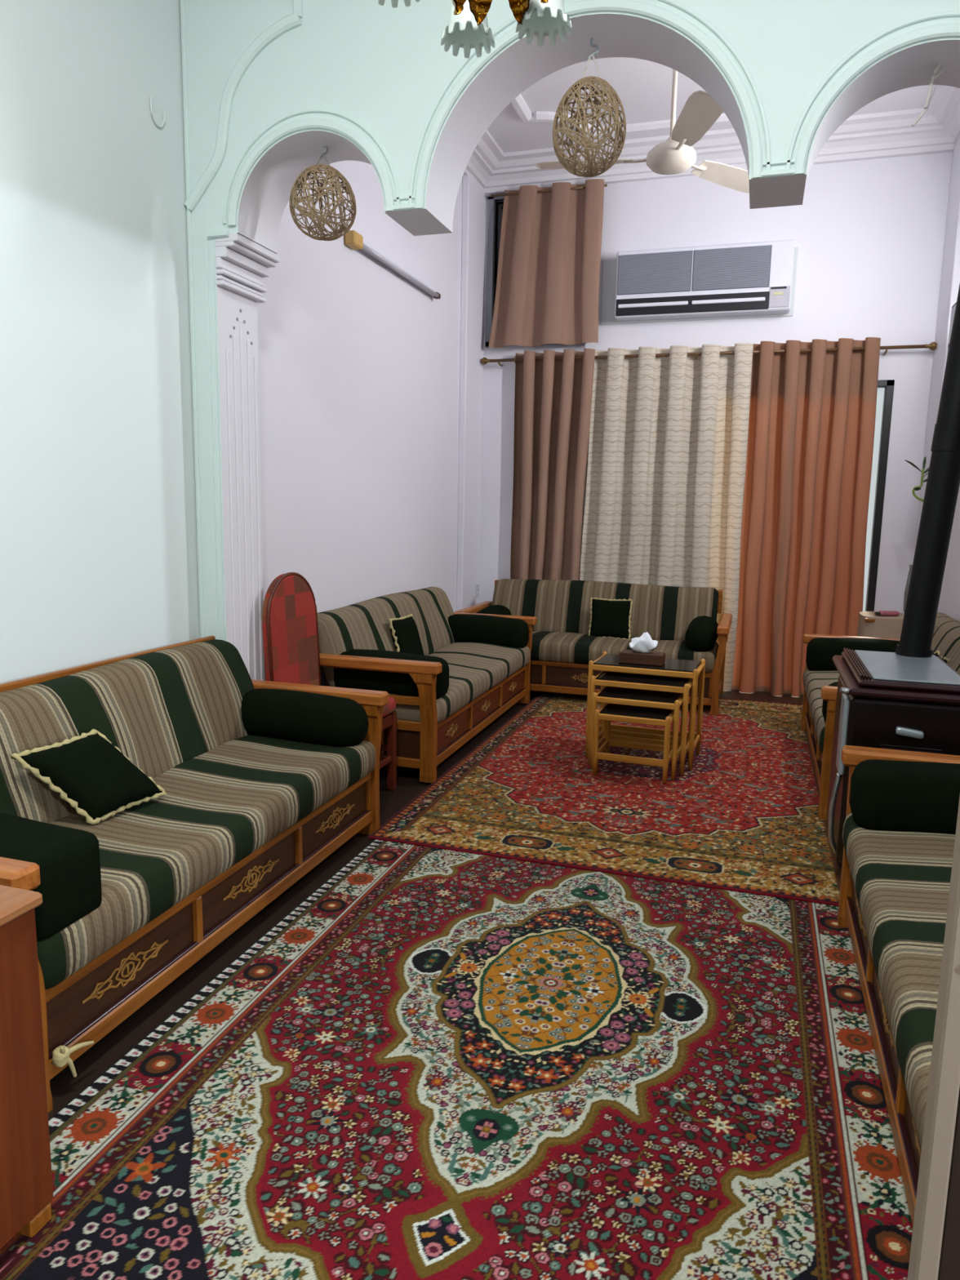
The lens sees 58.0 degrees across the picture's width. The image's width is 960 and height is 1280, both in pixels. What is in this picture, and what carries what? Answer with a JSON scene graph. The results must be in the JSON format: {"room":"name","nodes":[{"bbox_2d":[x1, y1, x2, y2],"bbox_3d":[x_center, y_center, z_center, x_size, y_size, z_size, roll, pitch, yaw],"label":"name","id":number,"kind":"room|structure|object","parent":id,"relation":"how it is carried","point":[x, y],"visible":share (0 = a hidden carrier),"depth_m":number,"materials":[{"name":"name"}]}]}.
{"room":"living room","nodes":[
{"label":"living room","id":0,"kind":"room"},
{"bbox_2d":[0,0,462,686],"bbox_3d":[-1.550,-1.323,3.749,0.150,4.600,9.800,4,9,17],"label":"wall","id":1,"kind":"structure","parent":0,"point":[99,562],"depth_m":3.80,"materials":[{"name":"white paint"}]},
{"bbox_2d":[149,95,165,128],"bbox_3d":[-1.397,-2.284,3.757,0.010,0.111,0.100,4,9,17],"label":"loop","id":2,"kind":"object","parent":1,"relation":"attached to","point":[151,96],"visible":1,"depth_m":3.74,"materials":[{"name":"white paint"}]},
{"bbox_2d":[344,230,440,299],"bbox_3d":[-0.578,-2.649,6.205,0.078,0.087,1.613,4,9,17],"label":"lamp","id":3,"kind":"object","parent":1,"relation":"attached to","point":[353,239],"visible":0.99,"depth_m":5.90,"materials":[{"name":"white plastic"}]},
{"bbox_2d":[456,173,486,610],"bbox_3d":[-0.086,-1.855,7.974,0.060,4.400,0.500,4,9,17],"label":"pillar","id":4,"kind":"structure","parent":1,"relation":"attached to","point":[473,197],"depth_m":7.83,"materials":[{"name":"white paint"}]},
{"bbox_2d":[475,584,479,597],"bbox_3d":[-0.022,-0.475,8.351,0.014,0.120,0.080,4,9,17],"label":"wall socket","id":5,"kind":"object","parent":1,"relation":"attached to","point":[477,585],"visible":1,"depth_m":8.33,"materials":[{"name":"white plastic"}]},
{"bbox_2d":[462,129,503,190],"bbox_3d":[-0.461,-3.859,5.920,0.310,0.220,4.030,4,9,17],"label":"crown molding","id":6,"kind":"structure","parent":1,"relation":"attached to","point":[487,153],"depth_m":7.38,"materials":[{"name":"paint"}]},
{"bbox_2d":[48,689,803,1119],"bbox_3d":[0.346,1.139,3.509,4.220,0.120,9.800,4,9,17],"label":"floor","id":7,"kind":"structure","parent":0,"point":[101,1055],"depth_m":3.21,"materials":[{"name":"brown tile"}]},
{"bbox_2d":[0,884,53,1249],"bbox_3d":[-1.348,0.946,1.617,0.632,0.767,0.782,4,9,17],"label":"base cabinet","id":8,"kind":"object","parent":7,"relation":"on","point":[26,1187],"visible":1,"depth_m":1.82,"materials":[{"name":"brown wood"}]},
{"bbox_2d":[0,635,388,1112],"bbox_3d":[-1.217,0.606,3.306,0.915,0.937,2.244,4,9,17],"label":"sofa","id":9,"kind":"object","parent":7,"relation":"on","point":[263,781],"visible":0.91,"depth_m":3.15,"materials":[{"name":"multicoloured fabric"}]},
{"bbox_2d":[51,1040,94,1077],"bbox_3d":[-1.102,1.122,2.343,0.038,0.113,0.124,4,9,17],"label":"rag","id":10,"kind":"object","parent":9,"relation":"attached to","point":[60,1057],"visible":1,"depth_m":2.30,"materials":[{"name":"beige fabric"}]},
{"bbox_2d":[10,728,167,824],"bbox_3d":[-1.351,0.475,3.034,0.176,0.292,0.525,6,10,27],"label":"throw cushion","id":11,"kind":"object","parent":9,"relation":"on","point":[91,774],"visible":1,"depth_m":2.97,"materials":[{"name":"green fabric"}]},
{"bbox_2d":[0,639,254,822],"bbox_3d":[-1.483,0.365,3.355,0.311,0.478,2.000,4,9,17],"label":"cushion","id":12,"kind":"object","parent":9,"relation":"on","point":[166,708],"depth_m":3.47,"materials":[{"name":"fabric"}]},
{"bbox_2d":[36,734,375,989],"bbox_3d":[-1.153,0.665,3.294,0.750,0.191,2.070,4,9,17],"label":"seat cushion","id":13,"kind":"object","parent":9,"relation":"on","point":[228,800],"depth_m":3.05,"materials":[{"name":"fabric"}]},
{"bbox_2d":[262,572,396,790],"bbox_3d":[-0.802,0.256,4.669,0.569,1.224,0.520,4,9,17],"label":"chair","id":14,"kind":"object","parent":7,"relation":"on","point":[289,611],"visible":0.37,"depth_m":4.69,"materials":[{"name":"red fabric"}]},
{"bbox_2d":[317,586,537,782],"bbox_3d":[-0.328,0.176,6.064,0.915,0.933,2.304,4,9,17],"label":"sofa","id":15,"kind":"object","parent":7,"relation":"on","point":[473,668],"visible":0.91,"depth_m":5.51,"materials":[{"name":"fabric"}]},
{"bbox_2d":[317,586,454,687],"bbox_3d":[-0.592,-0.067,6.113,0.315,0.478,2.060,4,9,17],"label":"cushion","id":16,"kind":"object","parent":15,"relation":"on","point":[353,628],"depth_m":5.79,"materials":[{"name":"fabric"}]},
{"bbox_2d":[387,613,424,655],"bbox_3d":[-0.495,0.015,5.912,0.164,0.355,0.374,5,10,22],"label":"throw cushion","id":17,"kind":"object","parent":15,"relation":"on","point":[405,634],"visible":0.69,"depth_m":5.83,"materials":[{"name":"green fabric"}]},
{"bbox_2d":[390,641,530,724],"bbox_3d":[-0.264,0.231,6.052,0.750,0.195,2.130,4,9,17],"label":"seat cushion","id":18,"kind":"object","parent":15,"relation":"on","point":[476,668],"depth_m":5.95,"materials":[{"name":"fabric"}]},
{"bbox_2d":[0,839,912,1279],"bbox_3d":[0.239,1.162,2.927,2.167,0.007,3.698,4,9,17],"label":"patterned rug","id":19,"kind":"object","parent":7,"relation":"on","point":[438,1064],"visible":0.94,"depth_m":2.32,"materials":[{"name":"carpet"}]},
{"bbox_2d":[454,578,732,715],"bbox_3d":[0.973,-0.003,7.394,2.224,0.933,0.915,4,9,17],"label":"sofa","id":20,"kind":"object","parent":7,"relation":"on","point":[682,620],"visible":0.52,"depth_m":7.34,"materials":[{"name":"fabric"}]},
{"bbox_2d":[492,578,718,640],"bbox_3d":[1.064,-0.268,7.628,1.980,0.478,0.308,4,9,17],"label":"cushion","id":21,"kind":"object","parent":20,"relation":"on","point":[666,613],"depth_m":7.56,"materials":[{"name":"fabric"}]},
{"bbox_2d":[588,597,632,639],"bbox_3d":[1.110,-0.182,7.373,0.372,0.349,0.150,4,9,17],"label":"throw cushion","id":22,"kind":"object","parent":20,"relation":"on","point":[609,618],"visible":0.91,"depth_m":7.33,"materials":[{"name":"green fabric"}]},
{"bbox_2d":[530,631,718,673],"bbox_3d":[0.952,0.057,7.338,2.050,0.194,0.750,4,9,17],"label":"seat cushion","id":23,"kind":"object","parent":20,"relation":"on","point":[571,649],"depth_m":7.05,"materials":[{"name":"fabric"}]},
{"bbox_2d":[368,691,841,906],"bbox_3d":[1.124,0.746,5.651,2.246,0.013,3.888,4,9,17],"label":"patterned rug","id":24,"kind":"object","parent":7,"relation":"on","point":[744,817],"visible":0.67,"depth_m":4.63,"materials":[{"name":"carpet"}]},
{"bbox_2d":[592,703,674,784],"bbox_3d":[0.943,0.601,5.234,0.447,0.398,0.360,4,9,20],"label":"table","id":25,"kind":"object","parent":24,"relation":"on","point":[608,712],"visible":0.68,"depth_m":5.12,"materials":[{"name":"brown wood"}]},
{"bbox_2d":[590,686,683,780],"bbox_3d":[0.979,0.546,5.329,0.520,0.478,0.380,4,9,20],"label":"table","id":26,"kind":"object","parent":24,"relation":"on","point":[607,695],"visible":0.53,"depth_m":5.21,"materials":[{"name":"brown wood"}]},
{"bbox_2d":[587,671,692,775],"bbox_3d":[1.020,0.490,5.433,0.595,0.558,0.400,4,9,20],"label":"table","id":27,"kind":"object","parent":24,"relation":"on","point":[605,678],"visible":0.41,"depth_m":5.29,"materials":[{"name":"brown wood"}]},
{"bbox_2d":[585,651,705,770],"bbox_3d":[1.062,0.437,5.552,0.675,0.628,0.420,4,9,20],"label":"table","id":28,"kind":"object","parent":24,"relation":"on","point":[685,668],"visible":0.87,"depth_m":5.42,"materials":[{"name":"brown wood"}]},
{"bbox_2d":[618,631,665,666],"bbox_3d":[1.025,0.046,5.450,0.270,0.199,0.130,4,9,20],"label":"tissue box","id":29,"kind":"object","parent":28,"relation":"on","point":[642,646],"visible":1,"depth_m":5.41,"materials":[{"name":"brown wood"}]},
{"bbox_2d":[826,284,959,864],"bbox_3d":[2.061,-0.784,3.624,0.947,3.672,0.894,4,9,17],"label":"stove","id":30,"kind":"object","parent":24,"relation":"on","point":[906,699],"visible":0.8,"depth_m":3.81,"materials":[{"name":"metal"}]},
{"bbox_2d":[800,612,959,820],"bbox_3d":[2.474,0.356,5.242,0.915,0.933,2.084,4,9,17],"label":"sofa","id":31,"kind":"object","parent":7,"relation":"on","point":[820,674],"visible":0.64,"depth_m":5.39,"materials":[{"name":"beige fabric"}]},
{"bbox_2d":[802,668,839,752],"bbox_3d":[2.409,0.402,5.270,0.750,0.195,1.910,4,9,17],"label":"seat cushion","id":32,"kind":"object","parent":31,"relation":"on","point":[814,679],"depth_m":5.50,"materials":[{"name":"fabric"}]},
{"bbox_2d":[933,650,950,663],"bbox_3d":[2.567,0.237,4.949,0.164,0.326,0.346,4,9,17],"label":"throw cushion","id":33,"kind":"object","parent":31,"relation":"on","point":[936,653],"visible":0.12,"depth_m":4.84,"materials":[{"name":"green fabric"}]},
{"bbox_2d":[930,612,959,674],"bbox_3d":[2.747,0.149,5.123,0.315,0.478,1.840,4,9,17],"label":"cushion","id":34,"kind":"object","parent":31,"relation":"on","point":[946,635],"depth_m":5.04,"materials":[{"name":"fabric"}]},
{"bbox_2d":[857,611,904,639],"bbox_3d":[3.211,0.187,6.870,0.455,0.798,0.518,4,9,17],"label":"side table","id":35,"kind":"object","parent":7,"relation":"on","point":[869,624],"visible":0.23,"depth_m":6.64,"materials":[{"name":"beige wood"}]},
{"bbox_2d":[874,610,899,615],"bbox_3d":[3.143,-0.207,6.688,0.180,0.036,0.056,1,9,0],"label":"remote control","id":36,"kind":"object","parent":35,"relation":"on","point":[880,612],"visible":1,"depth_m":6.66,"materials":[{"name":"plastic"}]},
{"bbox_2d":[902,456,928,612],"bbox_3d":[3.401,-0.817,6.765,0.250,1.220,0.139,7,11,32],"label":"bamboo plant","id":37,"kind":"object","parent":35,"relation":"on","point":[917,487],"visible":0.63,"depth_m":6.70,"materials":[{"name":"green plant"}]},
{"bbox_2d":[836,745,959,1226],"bbox_3d":[1.515,0.812,2.266,0.915,0.933,2.104,4,9,17],"label":"sofa","id":38,"kind":"object","parent":7,"relation":"on","point":[899,833],"visible":0.68,"depth_m":2.65,"materials":[{"name":"multicoloured fabric"}]},
{"bbox_2d":[842,812,955,1151],"bbox_3d":[1.450,0.859,2.294,0.750,0.195,1.930,4,9,17],"label":"seat cushion","id":39,"kind":"object","parent":38,"relation":"on","point":[900,870],"depth_m":2.42,"materials":[{"name":"fabric"}]},
{"bbox_2d":[180,0,959,680],"bbox_3d":[0.556,-1.271,3.663,3.920,4.600,0.340,4,9,17],"label":"wall","id":40,"kind":"structure","parent":0,"point":[385,67],"depth_m":3.66,"materials":[{"name":"green paint"}]},
{"bbox_2d":[180,0,204,637],"bbox_3d":[-1.351,-1.370,4.075,0.018,4.560,0.012,4,9,17],"label":"trim","id":41,"kind":"structure","parent":40,"relation":"attached to","point":[182,2],"depth_m":4.05,"materials":[{"name":"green paint"}]},
{"bbox_2d":[204,239,218,639],"bbox_3d":[-1.286,-0.476,4.189,0.014,2.760,0.010,4,9,17],"label":"trim","id":42,"kind":"structure","parent":40,"relation":"attached to","point":[206,247],"depth_m":4.11,"materials":[{"name":"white paint"}]},
{"bbox_2d":[211,243,224,640],"bbox_3d":[-1.252,-0.464,4.181,0.010,2.740,0.008,4,9,17],"label":"trim","id":43,"kind":"structure","parent":40,"relation":"attached to","point":[212,244],"depth_m":4.10,"materials":[{"name":"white paint"}]},
{"bbox_2d":[207,231,229,238],"bbox_3d":[-1.193,-1.849,3.948,0.105,0.022,0.020,4,9,17],"label":"trim","id":44,"kind":"structure","parent":40,"relation":"attached to","point":[225,233],"depth_m":3.94,"materials":[{"name":"green paint"}]},
{"bbox_2d":[226,349,237,648],"bbox_3d":[-1.217,-0.248,4.281,0.010,2.284,0.024,4,9,17],"label":"trim","id":45,"kind":"structure","parent":40,"relation":"attached to","point":[228,355],"depth_m":4.21,"materials":[{"name":"white paint"}]},
{"bbox_2d":[232,334,244,662],"bbox_3d":[-1.198,-0.295,4.332,0.010,2.362,0.024,4,9,17],"label":"trim","id":46,"kind":"structure","parent":40,"relation":"attached to","point":[234,337],"depth_m":4.26,"materials":[{"name":"white paint"}]},
{"bbox_2d":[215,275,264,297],"bbox_3d":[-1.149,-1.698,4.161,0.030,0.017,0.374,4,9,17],"label":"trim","id":47,"kind":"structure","parent":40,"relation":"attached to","point":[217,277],"depth_m":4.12,"materials":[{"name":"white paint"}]},
{"bbox_2d":[215,280,266,302],"bbox_3d":[-1.145,-1.674,4.164,0.040,0.020,0.374,4,9,17],"label":"trim","id":48,"kind":"structure","parent":40,"relation":"attached to","point":[222,283],"depth_m":4.13,"materials":[{"name":"white paint"}]},
{"bbox_2d":[215,257,266,293],"bbox_3d":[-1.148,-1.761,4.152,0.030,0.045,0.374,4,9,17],"label":"trim","id":49,"kind":"structure","parent":40,"relation":"attached to","point":[220,263],"depth_m":4.11,"materials":[{"name":"white paint"}]},
{"bbox_2d":[214,246,269,277],"bbox_3d":[-1.133,-1.804,4.140,0.060,0.045,0.374,4,9,17],"label":"trim","id":50,"kind":"structure","parent":40,"relation":"attached to","point":[226,253],"depth_m":4.09,"materials":[{"name":"white paint"}]},
{"bbox_2d":[184,12,302,211],"bbox_3d":[-1.062,-2.325,3.833,0.609,0.754,0.022,4,9,17],"label":"trim","id":51,"kind":"structure","parent":40,"relation":"attached to","point":[291,21],"depth_m":3.83,"materials":[{"name":"green paint"}]},
{"bbox_2d":[239,320,251,679],"bbox_3d":[-1.179,-0.342,4.382,0.010,2.440,0.024,4,9,17],"label":"trim","id":52,"kind":"structure","parent":40,"relation":"attached to","point":[242,348],"depth_m":4.32,"materials":[{"name":"white paint"}]},
{"bbox_2d":[214,232,279,267],"bbox_3d":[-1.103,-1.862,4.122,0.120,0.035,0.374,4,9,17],"label":"trim","id":53,"kind":"structure","parent":40,"relation":"attached to","point":[237,237],"depth_m":4.04,"materials":[{"name":"white paint"}]},
{"bbox_2d":[246,339,257,679],"bbox_3d":[-1.161,-0.312,4.445,0.010,2.362,0.024,4,9,17],"label":"trim","id":54,"kind":"structure","parent":40,"relation":"attached to","point":[248,341],"depth_m":4.38,"materials":[{"name":"white paint"}]},
{"bbox_2d":[253,357,263,680],"bbox_3d":[-1.144,-0.282,4.507,0.010,2.284,0.024,4,9,17],"label":"trim","id":55,"kind":"structure","parent":40,"relation":"attached to","point":[255,373],"depth_m":4.44,"materials":[{"name":"white paint"}]},
{"bbox_2d":[293,0,302,17],"bbox_3d":[-0.771,-3.126,3.620,0.040,0.950,0.020,4,9,17],"label":"trim","id":56,"kind":"structure","parent":40,"relation":"attached to","point":[297,4],"depth_m":3.68,"materials":[{"name":"green paint"}]},
{"bbox_2d":[227,117,394,226],"bbox_3d":[-0.752,-2.055,3.777,0.816,0.409,0.016,4,9,17],"label":"trim","id":57,"kind":"structure","parent":40,"relation":"attached to","point":[291,127],"depth_m":3.74,"materials":[{"name":"green paint"}]},
{"bbox_2d":[222,107,400,223],"bbox_3d":[-0.750,-2.082,3.776,0.872,0.436,0.010,4,9,17],"label":"trim","id":58,"kind":"structure","parent":40,"relation":"attached to","point":[289,115],"depth_m":3.74,"materials":[{"name":"green paint"}]},
{"bbox_2d":[288,146,356,240],"bbox_3d":[-0.717,-2.050,3.956,0.302,0.415,0.302,-3,10,-23],"label":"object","id":59,"kind":"object","parent":40,"relation":"hanging from","point":[331,174],"visible":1,"depth_m":3.89,"materials":[{"name":"wicker"}]},
{"bbox_2d":[392,195,414,200],"bbox_3d":[-0.320,-1.873,3.669,0.130,0.012,0.010,4,9,17],"label":"trim","id":60,"kind":"structure","parent":40,"relation":"attached to","point":[406,197],"depth_m":3.67,"materials":[{"name":"green paint"}]},
{"bbox_2d":[385,202,422,211],"bbox_3d":[-0.322,-1.837,3.672,0.170,0.022,0.014,4,9,17],"label":"trim","id":61,"kind":"structure","parent":40,"relation":"attached to","point":[401,206],"depth_m":3.67,"materials":[{"name":"green paint"}]},
{"bbox_2d":[552,37,626,177],"bbox_3d":[0.452,-2.190,3.558,0.303,0.523,0.302,4,9,17],"label":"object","id":62,"kind":"object","parent":40,"relation":"hanging from","point":[612,97],"visible":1,"depth_m":3.50,"materials":[{"name":"wicker"}]},
{"bbox_2d":[408,0,770,208],"bbox_3d":[0.397,-2.123,3.397,1.401,0.701,0.016,4,9,17],"label":"trim","id":63,"kind":"structure","parent":40,"relation":"attached to","point":[676,21],"depth_m":3.29,"materials":[{"name":"green paint"}]},
{"bbox_2d":[751,167,804,177],"bbox_3d":[1.110,-1.741,3.226,0.185,0.022,0.014,4,9,17],"label":"trim","id":64,"kind":"structure","parent":40,"relation":"attached to","point":[781,172],"depth_m":3.22,"materials":[{"name":"green paint"}]},
{"bbox_2d":[762,159,795,166],"bbox_3d":[1.111,-1.777,3.222,0.145,0.012,0.010,4,9,17],"label":"trim","id":65,"kind":"structure","parent":40,"relation":"attached to","point":[784,162],"depth_m":3.22,"materials":[{"name":"green paint"}]},
{"bbox_2d":[786,10,959,168],"bbox_3d":[1.594,-1.944,3.042,0.952,0.476,0.010,4,9,17],"label":"trim","id":66,"kind":"structure","parent":40,"relation":"attached to","point":[953,13],"depth_m":3.10,"materials":[{"name":"green paint"}]},
{"bbox_2d":[793,22,959,175],"bbox_3d":[1.592,-1.918,3.043,0.896,0.449,0.016,4,9,17],"label":"trim","id":67,"kind":"structure","parent":40,"relation":"attached to","point":[950,29],"depth_m":3.09,"materials":[{"name":"green paint"}]},
{"bbox_2d":[911,62,944,126],"bbox_3d":[1.656,-2.016,3.201,0.094,0.213,0.022,4,9,17],"label":"loose wire","id":68,"kind":"object","parent":40,"relation":"hanging from","point":[934,77],"visible":1,"depth_m":3.19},
{"bbox_2d":[487,57,936,152],"bbox_3d":[0.432,-3.524,2.780,4.220,0.120,9.800,4,9,17],"label":"ceiling","id":69,"kind":"structure","parent":0,"point":[643,87],"depth_m":6.42,"materials":[{"name":"paint"}]},
{"bbox_2d":[377,0,572,57],"bbox_3d":[0.024,-2.398,1.861,0.524,1.835,0.530,4,9,17],"label":"chandelier","id":70,"kind":"object","parent":69,"relation":"hanging from","point":[467,28],"visible":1,"depth_m":2.17,"materials":[{"name":"white glass"}]},
{"bbox_2d":[510,93,730,137],"bbox_3d":[1.265,-3.832,5.384,2.660,0.045,3.000,4,9,17],"label":"trim","id":71,"kind":"structure","parent":69,"relation":"attached to","point":[518,104],"depth_m":6.72,"materials":[{"name":"paint"}]},
{"bbox_2d":[534,69,749,193],"bbox_3d":[1.265,-3.389,5.235,1.656,0.875,1.272,-1,9,-10],"label":"ceiling fan","id":72,"kind":"object","parent":69,"relation":"hanging from","point":[675,155],"visible":0.85,"depth_m":5.43,"materials":[{"name":"beige metal"}]},
{"bbox_2d":[479,151,952,613],"bbox_3d":[1.853,-1.876,7.691,3.920,4.600,0.150,4,9,17],"label":"wall","id":73,"kind":"structure","parent":0,"point":[868,235],"depth_m":7.17,"materials":[{"name":"white paint"}]},
{"bbox_2d":[484,195,586,346],"bbox_3d":[0.523,-3.351,7.839,0.950,1.320,0.080,4,9,17],"label":"window","id":74,"kind":"structure","parent":73,"relation":"in","point":[495,208],"depth_m":7.93,"materials":[{"name":"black glass"}]},
{"bbox_2d":[488,178,607,347],"bbox_3d":[0.584,-3.320,7.687,1.040,1.348,0.102,4,9,17],"label":"curtain","id":75,"kind":"object","parent":73,"relation":"hanging from","point":[547,291],"visible":1,"depth_m":7.67,"materials":[{"name":"brown fabric"}]},
{"bbox_2d":[600,239,797,324],"bbox_3d":[1.823,-3.025,7.348,1.620,0.565,0.190,4,9,17],"label":"air conditioner","id":76,"kind":"object","parent":73,"relation":"attached to","point":[747,280],"visible":1,"depth_m":7.26,"materials":[{"name":"white plastic"}]},
{"bbox_2d":[617,250,693,295],"bbox_3d":[1.482,-3.119,7.361,0.620,0.325,0.010,4,9,17],"label":"grille","id":77,"kind":"object","parent":76,"relation":"attached to","point":[639,273],"depth_m":7.35,"materials":[{"name":"grey plastic"}]},
{"bbox_2d":[691,244,772,291],"bbox_3d":[2.082,-3.079,7.173,0.620,0.325,0.010,4,9,17],"label":"grille","id":78,"kind":"object","parent":76,"relation":"attached to","point":[716,268],"depth_m":7.17,"materials":[{"name":"grey plastic"}]},
{"bbox_2d":[480,342,937,366],"bbox_3d":[1.830,-2.456,7.460,3.820,0.072,0.134,4,9,17],"label":"curtain rod","id":79,"kind":"object","parent":73,"relation":"attached to","point":[932,346],"visible":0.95,"depth_m":7.34,"materials":[{"name":"brown metal"}]},
{"bbox_2d":[510,348,595,580],"bbox_3d":[0.647,-1.128,8.007,0.741,2.978,0.185,4,9,17],"label":"curtain","id":80,"kind":"object","parent":79,"relation":"hanging from","point":[553,398],"visible":0.7,"depth_m":7.92,"materials":[{"name":"brown fabric"}]},
{"bbox_2d":[579,342,753,691],"bbox_3d":[1.598,-1.064,7.712,1.445,2.978,0.129,4,9,17],"label":"curtain","id":81,"kind":"object","parent":79,"relation":"hanging from","point":[667,449],"visible":0.85,"depth_m":7.62,"materials":[{"name":"beige fabric"}]},
{"bbox_2d":[731,337,880,697],"bbox_3d":[2.738,-0.993,7.356,1.066,2.988,0.148,4,9,17],"label":"curtain","id":82,"kind":"object","parent":79,"relation":"hanging from","point":[811,434],"visible":0.88,"depth_m":7.32,"materials":[{"name":"orange fabric"}]},
{"bbox_2d":[484,107,955,195],"bbox_3d":[1.823,-4.007,7.136,3.920,0.220,0.310,4,9,17],"label":"crown molding","id":83,"kind":"structure","parent":73,"relation":"attached to","point":[891,134],"depth_m":7.02,"materials":[{"name":"paint"}]},
{"bbox_2d":[865,379,894,611],"bbox_3d":[2.693,-0.860,7.540,1.440,2.670,0.112,4,9,17],"label":"window","id":84,"kind":"structure","parent":73,"relation":"in","point":[888,384],"depth_m":7.22,"materials":[{"name":"black glass"}]},
{"bbox_2d":[937,484,959,621],"bbox_3d":[2.350,-1.073,2.611,0.150,4.600,9.650,4,9,17],"label":"wall","id":85,"kind":"structure","parent":0,"point":[949,597],"depth_m":6.05,"materials":[{"name":"white paint"}]},
{"bbox_2d":[906,795,959,1279],"bbox_3d":[1.141,0.233,1.006,1.020,2.450,0.110,4,9,17],"label":"door","id":86,"kind":"structure","parent":85,"relation":"in","point":[935,1251],"depth_m":1.24,"materials":[{"name":"metal"}]},
{"bbox_2d":[915,137,959,547],"bbox_3d":[3.591,-1.608,6.827,0.060,4.400,0.500,4,9,17],"label":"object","id":87,"kind":"structure","parent":85,"relation":"attached to","point":[950,272],"depth_m":6.64,"materials":[{"name":"white paint"}]},
{"bbox_2d":[927,84,959,143],"bbox_3d":[2.978,-3.628,4.847,0.310,0.220,4.030,4,9,17],"label":"crown molding","id":88,"kind":"structure","parent":85,"relation":"attached to","point":[944,104],"depth_m":6.34,"materials":[{"name":"paint"}]},
{"bbox_2d":[946,302,956,361],"bbox_3d":[3.130,-1.700,5.423,0.104,1.120,1.700,4,9,17],"label":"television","id":89,"kind":"object","parent":85,"relation":"attached to","point":[953,307],"visible":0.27,"depth_m":6.10,"materials":[{"name":"black plastic"}]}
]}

